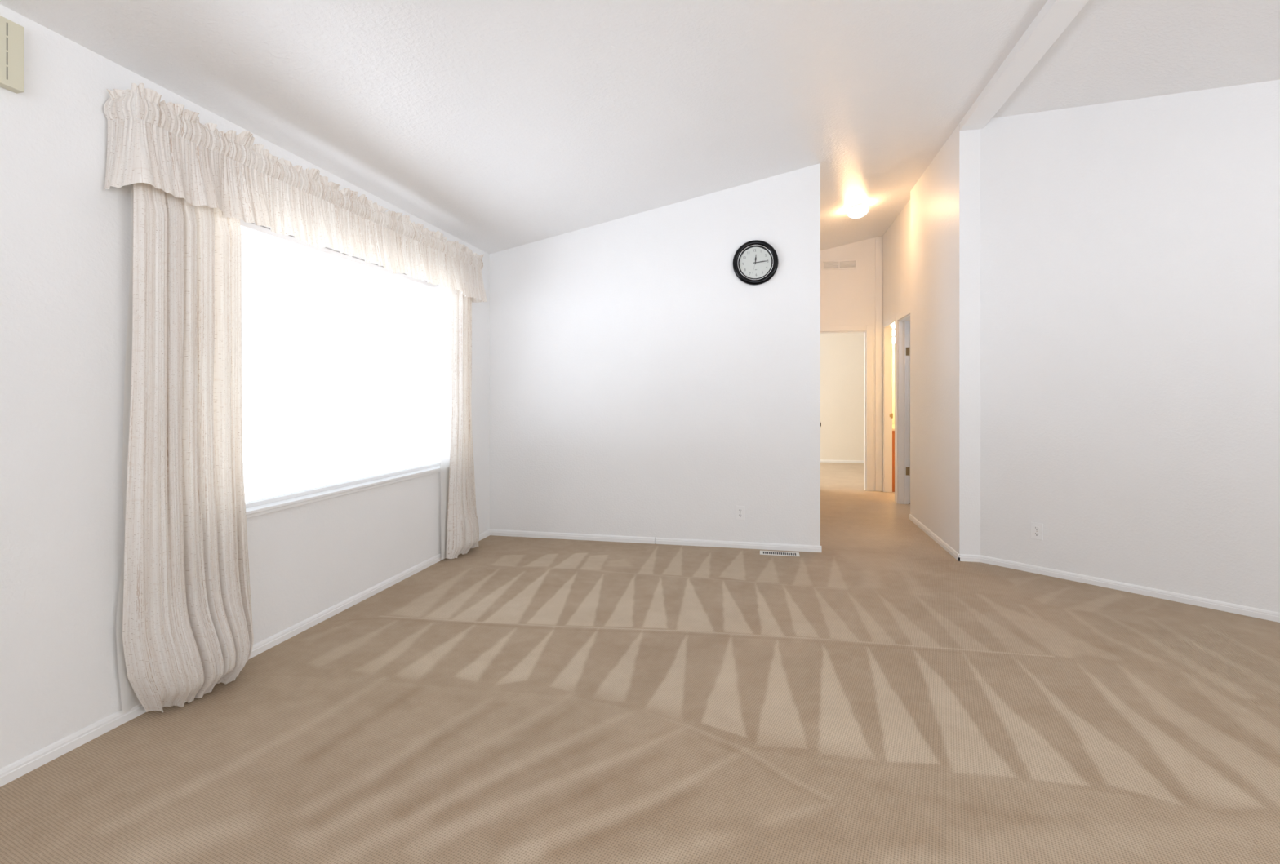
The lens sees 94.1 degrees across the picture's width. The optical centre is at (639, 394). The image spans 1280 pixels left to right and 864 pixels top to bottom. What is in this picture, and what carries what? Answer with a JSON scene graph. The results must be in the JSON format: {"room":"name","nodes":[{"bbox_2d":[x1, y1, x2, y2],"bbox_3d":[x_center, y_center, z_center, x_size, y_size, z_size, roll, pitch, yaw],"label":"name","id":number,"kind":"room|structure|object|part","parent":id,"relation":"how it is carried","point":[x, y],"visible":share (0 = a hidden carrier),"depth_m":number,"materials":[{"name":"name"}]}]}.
{"room":"empty living room","nodes":[
{"label":"empty living room","id":0,"kind":"room"},
{"bbox_2d":[0,4,489,769],"bbox_3d":[-2.213,-0.015,1.114,0.120,2.470,8.520,0,0,12],"label":"wall","id":1,"kind":"structure","parent":0,"point":[65,238],"depth_m":2.06,"materials":[{"name":"white paint"}]},
{"bbox_2d":[0,15,23,93],"bbox_3d":[-1.987,-1.064,1.821,0.035,0.208,0.157,0,0,12],"label":"door chime","id":2,"kind":"object","parent":1,"relation":"attached to","point":[11,33],"visible":1,"depth_m":1.86,"materials":[{"name":"beige plastic"}]},
{"bbox_2d":[0,529,489,787],"bbox_3d":[-2.148,1.195,1.105,0.012,0.050,8.288,0,0,12],"label":"baseboard","id":3,"kind":"structure","parent":1,"relation":"attached to","point":[29,763],"depth_m":2.23,"materials":[{"name":"white paint"}]},
{"bbox_2d":[103,82,487,302],"bbox_3d":[-1.563,-0.927,3.458,0.197,0.402,2.767,0,0,12],"label":"window valance","id":4,"kind":"object","parent":1,"relation":"attached to","point":[139,151],"visible":1,"depth_m":2.64,"materials":[{"name":"white fabric"}]},
{"bbox_2d":[115,182,253,714],"bbox_3d":[-1.764,0.122,2.410,0.203,2.184,0.535,0,0,12],"label":"curtain","id":5,"kind":"object","parent":4,"relation":"hanging from","point":[184,624],"visible":0.92,"depth_m":2.29,"materials":[{"name":"white fabric"}]},
{"bbox_2d":[440,286,479,559],"bbox_3d":[-1.334,0.122,4.531,0.174,2.184,0.421,0,0,12],"label":"curtain","id":6,"kind":"object","parent":4,"relation":"hanging from","point":[460,531],"visible":0.97,"depth_m":4.48,"materials":[{"name":"white fabric"}]},
{"bbox_2d":[240,219,441,519],"bbox_3d":[-1.691,-0.117,3.554,0.130,1.375,2.350,0,0,12],"label":"window","id":7,"kind":"structure","parent":1,"relation":"in","point":[282,502],"depth_m":3.33,"materials":[{"name":"white paint"}]},
{"bbox_3d":[-1.666,0.553,3.549,0.080,0.034,2.350,0,0,12],"label":"sill","id":8,"kind":"part","parent":7,"relation":"part of","materials":[{"name":"white paint"}]},
{"bbox_2d":[0,462,1279,863],"bbox_3d":[1.933,1.220,3.546,7.260,0.001,14.970,0,0,12],"label":"floor","id":9,"kind":"structure","parent":0,"point":[879,695],"depth_m":2.18,"materials":[{"name":"beige carpet"}]},
{"bbox_2d":[760,551,799,556],"bbox_3d":[1.068,1.218,4.563,0.295,0.004,0.114,0,0,12],"label":"floor vent","id":10,"kind":"object","parent":9,"relation":"in","point":[762,553],"visible":1,"depth_m":4.57,"materials":[{"name":"white metal"}]},
{"bbox_2d":[762,551,796,555],"bbox_3d":[1.068,1.218,4.563,0.256,0.002,0.078,0,0,12],"label":"grille","id":11,"kind":"object","parent":10,"relation":"attached to","point":[773,553],"depth_m":4.57,"materials":[{"name":"white metal"}]},
{"bbox_2d":[892,424,894,492],"bbox_3d":[3.528,0.820,7.879,0.560,0.800,0.975,0,0,12],"label":"bathroom vanity","id":12,"kind":"object","parent":9,"relation":"on","point":[893,425],"visible":0.12,"depth_m":7.47,"materials":[{"name":"orange wood"}]},
{"bbox_2d":[0,0,1279,253],"bbox_3d":[1.947,-1.631,3.568,7.280,1.018,15.020,0,0,12],"label":"ceiling","id":13,"kind":"structure","parent":0,"point":[496,125],"depth_m":3.07,"materials":[{"name":"white paint"}]},
{"bbox_2d":[847,203,868,218],"bbox_3d":[2.190,-1.844,5.989,0.205,0.130,0.208,0,0,12],"label":"ceiling light","id":14,"kind":"object","parent":13,"relation":"attached to","point":[858,211],"visible":1,"depth_m":5.92,"materials":[{"name":"beige glass"}]},
{"bbox_2d":[960,0,1088,130],"bbox_3d":[1.580,-2.007,0.313,0.158,0.145,8.256,0,0,12],"label":"beam","id":15,"kind":"structure","parent":13,"relation":"attached to","point":[1055,15],"depth_m":3.44,"materials":[{"name":"white paint"}]},
{"bbox_2d":[489,163,820,546],"bbox_3d":[-0.005,-0.301,4.955,2.880,3.041,0.100,0,0,12],"label":"wall","id":16,"kind":"structure","parent":0,"point":[639,387],"depth_m":4.87,"materials":[{"name":"white paint"}]},
{"bbox_2d":[488,529,822,552],"bbox_3d":[0.047,1.195,4.887,2.770,0.050,0.012,0,0,12],"label":"baseboard","id":17,"kind":"structure","parent":16,"relation":"attached to","point":[780,547],"depth_m":4.86,"materials":[{"name":"white paint"}]},
{"bbox_2d":[735,506,744,520],"bbox_3d":[0.796,0.941,4.733,0.070,0.114,0.008,0,0,12],"label":"wall outlet","id":18,"kind":"object","parent":16,"relation":"attached to","point":[740,510],"visible":1,"depth_m":4.73,"materials":[{"name":"white plastic"}]},
{"bbox_2d":[733,240,778,284],"bbox_3d":[0.909,-1.041,4.695,0.353,0.353,0.035,0,0,12],"label":"wall clock","id":19,"kind":"object","parent":16,"relation":"attached to","point":[755,262],"visible":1,"depth_m":4.70,"materials":[{"name":"black plastic"}]},
{"bbox_2d":[820,333,863,460],"bbox_3d":[1.765,-0.410,7.881,5.154,3.260,6.349,0,0,12],"label":"wall","id":20,"kind":"structure","parent":0,"point":[842,354],"depth_m":10.64,"materials":[{"name":"beige paint"}]},
{"bbox_2d":[820,459,863,463],"bbox_3d":[2.400,1.195,10.883,4.934,0.050,0.012,0,0,12],"label":"baseboard","id":21,"kind":"structure","parent":20,"relation":"attached to","point":[821,460],"depth_m":10.62,"materials":[{"name":"white paint"}]},
{"bbox_2d":[820,235,883,491],"bbox_3d":[2.514,-0.409,7.679,1.143,3.257,0.100,0,0,12],"label":"wall","id":22,"kind":"structure","parent":0,"point":[847,296],"depth_m":7.58,"materials":[{"name":"white paint"}]},
{"bbox_2d":[822,259,856,270],"bbox_3d":[2.548,-1.659,7.615,0.417,0.114,0.012,0,0,12],"label":"air vent","id":23,"kind":"object","parent":22,"relation":"in","point":[837,262],"visible":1,"depth_m":7.61,"materials":[{"name":"white metal"}]},
{"bbox_3d":[2.449,-1.660,7.636,0.183,0.080,0.009,0,0,12],"label":"louvre panel","id":24,"kind":"part","parent":23,"relation":"part of","materials":[{"name":"white paint"}]},
{"bbox_3d":[2.645,-1.660,7.595,0.186,0.080,0.009,0,0,12],"label":"louvre panel","id":25,"kind":"part","parent":23,"relation":"part of","materials":[{"name":"white paint"}]},
{"bbox_2d":[820,324,872,491],"bbox_3d":[2.506,0.169,7.673,0.905,2.102,0.114,0,0,12],"label":"bedroom doorway","id":26,"kind":"structure","parent":22,"relation":"in","point":[867,330],"depth_m":7.54,"materials":[{"name":"white paint"}]},
{"bbox_2d":[875,236,881,491],"bbox_3d":[3.010,-0.386,7.518,0.079,3.211,0.014,0,0,12],"label":"board","id":27,"kind":"object","parent":22,"relation":"attached to","point":[877,239],"visible":1,"depth_m":7.51,"materials":[{"name":"white paint"}]},
{"bbox_2d":[883,200,910,503],"bbox_3d":[4.018,-0.407,7.112,2.030,3.255,3.038,0,0,12],"label":"wall","id":28,"kind":"structure","parent":0,"point":[896,239],"depth_m":6.72,"materials":[{"name":"white paint"}]},
{"bbox_2d":[882,316,895,502],"bbox_3d":[3.030,0.163,7.127,0.104,2.115,0.760,0,0,12],"label":"bathroom doorway","id":29,"kind":"structure","parent":28,"relation":"in","point":[887,330],"depth_m":7.44,"materials":[{"name":"white paint"}]},
{"bbox_2d":[892,326,894,343],"bbox_3d":[3.263,-0.800,7.697,0.117,0.400,0.100,0,0,12],"label":"vanity light","id":30,"kind":"object","parent":28,"relation":"attached to","point":[893,331],"visible":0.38,"depth_m":7.66,"materials":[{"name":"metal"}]},
{"bbox_2d":[895,306,910,504],"bbox_3d":[2.855,0.162,6.276,0.123,2.116,0.893,0,0,12],"label":"doorway","id":31,"kind":"structure","parent":28,"relation":"in","point":[904,323],"depth_m":6.64,"materials":[{"name":"white paint"}]},
{"bbox_2d":[906,321,910,503],"bbox_3d":[3.335,0.197,6.589,0.758,2.022,0.052,0,0,9],"label":"door","id":32,"kind":"structure","parent":31,"relation":"attached to","point":[908,349],"depth_m":6.63,"materials":[{"name":"white paint"}]},
{"bbox_2d":[910,123,980,555],"bbox_3d":[2.565,-0.405,5.092,0.140,3.250,1.504,0,0,12],"label":"wall","id":33,"kind":"structure","parent":0,"point":[945,200],"depth_m":4.68,"materials":[{"name":"white paint"}]},
{"bbox_2d":[908,514,959,561],"bbox_3d":[2.489,1.195,5.102,0.012,0.050,1.516,0,0,12],"label":"baseboard","id":34,"kind":"structure","parent":33,"relation":"attached to","point":[953,553],"depth_m":4.95,"materials":[{"name":"white paint"}]},
{"bbox_2d":[957,554,980,562],"bbox_3d":[2.408,1.195,4.351,0.158,0.050,0.012,0,0,12],"label":"baseboard","id":35,"kind":"structure","parent":33,"relation":"attached to","point":[963,557],"depth_m":4.35,"materials":[{"name":"white paint"}]},
{"bbox_2d":[980,79,1279,613],"bbox_3d":[3.792,-0.402,2.837,0.100,3.243,3.990,0,0,-40],"label":"wall","id":36,"kind":"structure","parent":0,"point":[1130,249],"depth_m":3.65,"materials":[{"name":"white paint"}]},
{"bbox_2d":[1031,522,1043,540],"bbox_3d":[2.706,0.932,4.063,0.008,0.114,0.070,0,0,-40],"label":"wall outlet","id":37,"kind":"object","parent":36,"relation":"attached to","point":[1037,529],"visible":1,"depth_m":4.06,"materials":[{"name":"white plastic"}]},
{"bbox_2d":[1033,526,1039,530],"bbox_3d":[2.704,0.912,4.061,0.002,0.027,0.034,0,0,-40],"label":"receptacle","id":38,"kind":"object","parent":37,"relation":"attached to","point":[1035,528],"depth_m":4.06,"materials":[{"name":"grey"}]},
{"bbox_2d":[1033,532,1039,536],"bbox_3d":[2.704,0.951,4.061,0.002,0.027,0.034,0,0,-40],"label":"receptacle","id":39,"kind":"object","parent":37,"relation":"attached to","point":[1035,534],"depth_m":4.06,"materials":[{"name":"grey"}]},
{"bbox_2d":[980,555,1279,622],"bbox_3d":[3.750,1.195,2.800,0.012,0.050,3.985,0,0,-40],"label":"baseboard","id":40,"kind":"structure","parent":36,"relation":"attached to","point":[1170,596],"depth_m":3.63,"materials":[{"name":"white paint"}]}
]}

